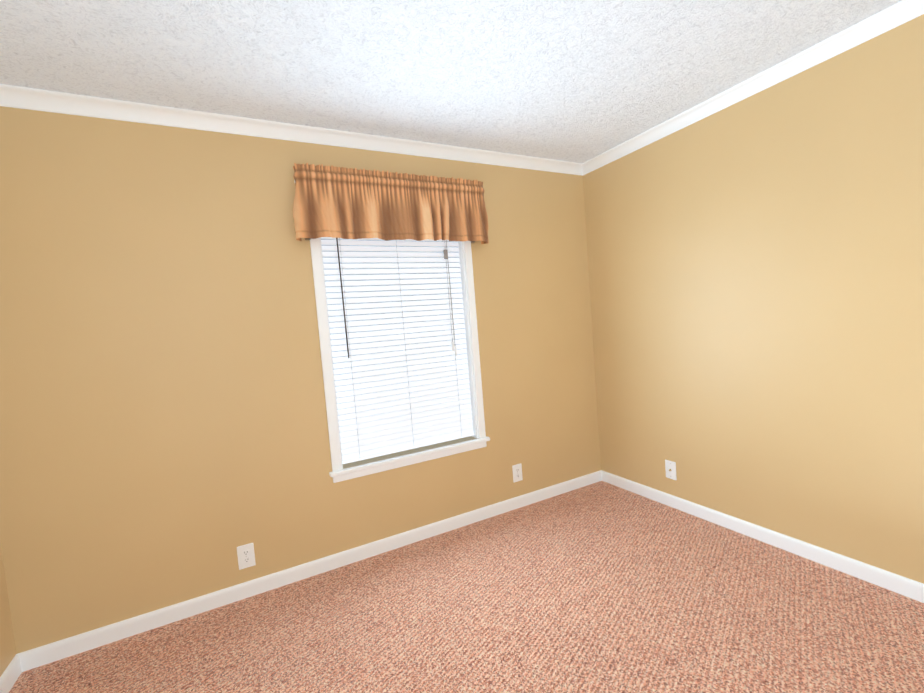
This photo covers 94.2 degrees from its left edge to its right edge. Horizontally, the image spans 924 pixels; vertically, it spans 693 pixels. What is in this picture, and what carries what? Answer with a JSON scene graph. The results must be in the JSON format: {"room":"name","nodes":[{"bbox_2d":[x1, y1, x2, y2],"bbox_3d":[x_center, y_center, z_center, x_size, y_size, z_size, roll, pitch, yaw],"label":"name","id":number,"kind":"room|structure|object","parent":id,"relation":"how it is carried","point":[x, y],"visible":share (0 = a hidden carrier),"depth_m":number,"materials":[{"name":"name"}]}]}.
{"room":"empty bedroom","nodes":[
{"label":"empty bedroom","id":0,"kind":"room"},
{"bbox_2d":[0,543,15,676],"bbox_3d":[-1.000,0.200,-0.241,0.140,2.440,4.730,-6,4,-28],"label":"wall","id":1,"kind":"structure","parent":0,"point":[7,650],"depth_m":1.77,"materials":[{"name":"paint"}]},
{"bbox_2d":[0,652,23,692],"bbox_3d":[-0.839,1.368,-0.141,0.014,0.078,4.450,-6,4,-28],"label":"baseboard","id":2,"kind":"structure","parent":1,"relation":"attached to","point":[20,663],"depth_m":1.75,"materials":[{"name":"white wood"}]},
{"bbox_2d":[0,106,600,653],"bbox_3d":[-0.516,0.004,2.610,3.400,2.440,0.140,-6,4,-28],"label":"wall","id":3,"kind":"structure","parent":0,"point":[164,436],"depth_m":2.12,"materials":[{"name":"paint"}]},
{"bbox_2d":[237,543,255,569],"bbox_3d":[-1.117,1.085,2.222,0.078,0.122,0.008,-6,4,-28],"label":"electrical outlet","id":4,"kind":"object","parent":3,"relation":"attached to","point":[246,555],"visible":1,"depth_m":2.22,"materials":[{"name":"white plastic"}]},
{"bbox_2d":[0,84,583,175],"bbox_3d":[-0.570,-1.174,2.460,3.270,0.070,0.046,-6,4,-28],"label":"crown molding","id":5,"kind":"structure","parent":3,"relation":"attached to","point":[11,96],"depth_m":2.19,"materials":[{"name":"white wood"}]},
{"bbox_2d":[18,471,599,670],"bbox_3d":[-0.391,1.181,2.604,3.330,0.078,0.014,-6,4,-28],"label":"baseboard","id":6,"kind":"structure","parent":3,"relation":"attached to","point":[64,648],"depth_m":2.27,"materials":[{"name":"white wood"}]},
{"bbox_2d":[293,163,488,243],"bbox_3d":[-0.365,-0.816,2.526,1.199,0.394,0.128,-6,4,-28],"label":"window valance","id":7,"kind":"object","parent":3,"relation":"attached to","point":[339,202],"visible":1,"depth_m":2.46,"materials":[{"name":"fabric"}]},
{"bbox_2d":[310,237,485,471],"bbox_3d":[-0.378,-0.113,2.669,1.007,1.544,0.151,-6,4,-28],"label":"window","id":8,"kind":"structure","parent":3,"relation":"in","point":[470,319],"depth_m":2.48,"materials":[{"name":"white wood"}]},
{"bbox_2d":[321,237,473,463],"bbox_3d":[-0.359,-0.092,2.638,0.876,1.466,0.051,-6,4,-28],"label":"window blind","id":9,"kind":"object","parent":8,"relation":"attached to","point":[400,358],"visible":0.81,"depth_m":2.63,"materials":[{"name":"white plastic"}]},
{"bbox_2d":[329,436,489,482],"bbox_3d":[-0.297,0.689,2.681,1.044,0.066,0.125,-6,4,-28],"label":"window sill","id":10,"kind":"structure","parent":3,"relation":"attached to","point":[360,469],"depth_m":2.62,"materials":[{"name":"white wood"}]},
{"bbox_2d":[512,463,522,482],"bbox_3d":[0.390,0.889,3.018,0.078,0.122,0.008,-6,4,-28],"label":"electrical outlet","id":11,"kind":"object","parent":3,"relation":"attached to","point":[517,472],"visible":1,"depth_m":3.01,"materials":[{"name":"white plastic"}]},
{"bbox_2d":[0,0,901,162],"bbox_3d":[0.458,-1.234,0.512,3.680,0.100,4.730,-6,4,-28],"label":"ceiling","id":12,"kind":"structure","parent":0,"point":[579,81],"depth_m":1.79,"materials":[{"name":"white paint"}]},
{"bbox_2d":[9,481,923,692],"bbox_3d":[0.658,1.295,0.651,3.680,0.100,4.730,-6,4,-28],"label":"floor","id":13,"kind":"structure","parent":0,"point":[601,587],"depth_m":1.87,"materials":[{"name":"carpet"}]},
{"bbox_2d":[583,14,923,583],"bbox_3d":[2.116,-0.139,1.404,0.140,2.440,4.730,-6,4,-28],"label":"wall","id":14,"kind":"structure","parent":0,"point":[756,269],"depth_m":2.17,"materials":[{"name":"paint"}]},
{"bbox_2d":[665,459,676,479],"bbox_3d":[1.375,0.816,2.835,0.017,0.122,0.078,-6,4,-28],"label":"electrical outlet","id":15,"kind":"object","parent":14,"relation":"attached to","point":[670,467],"visible":1,"depth_m":2.83,"materials":[{"name":"white plastic"}]},
{"bbox_2d":[584,0,923,174],"bbox_3d":[1.941,-1.309,1.296,0.046,0.070,4.450,-6,4,-28],"label":"crown molding","id":16,"kind":"structure","parent":14,"relation":"attached to","point":[874,25],"depth_m":2.08,"materials":[{"name":"white wood"}]},
{"bbox_2d":[600,470,923,602],"bbox_3d":[2.141,1.044,1.434,0.014,0.078,4.450,-6,4,-28],"label":"baseboard","id":17,"kind":"structure","parent":14,"relation":"attached to","point":[907,587],"depth_m":2.25,"materials":[{"name":"white wood"}]}
]}

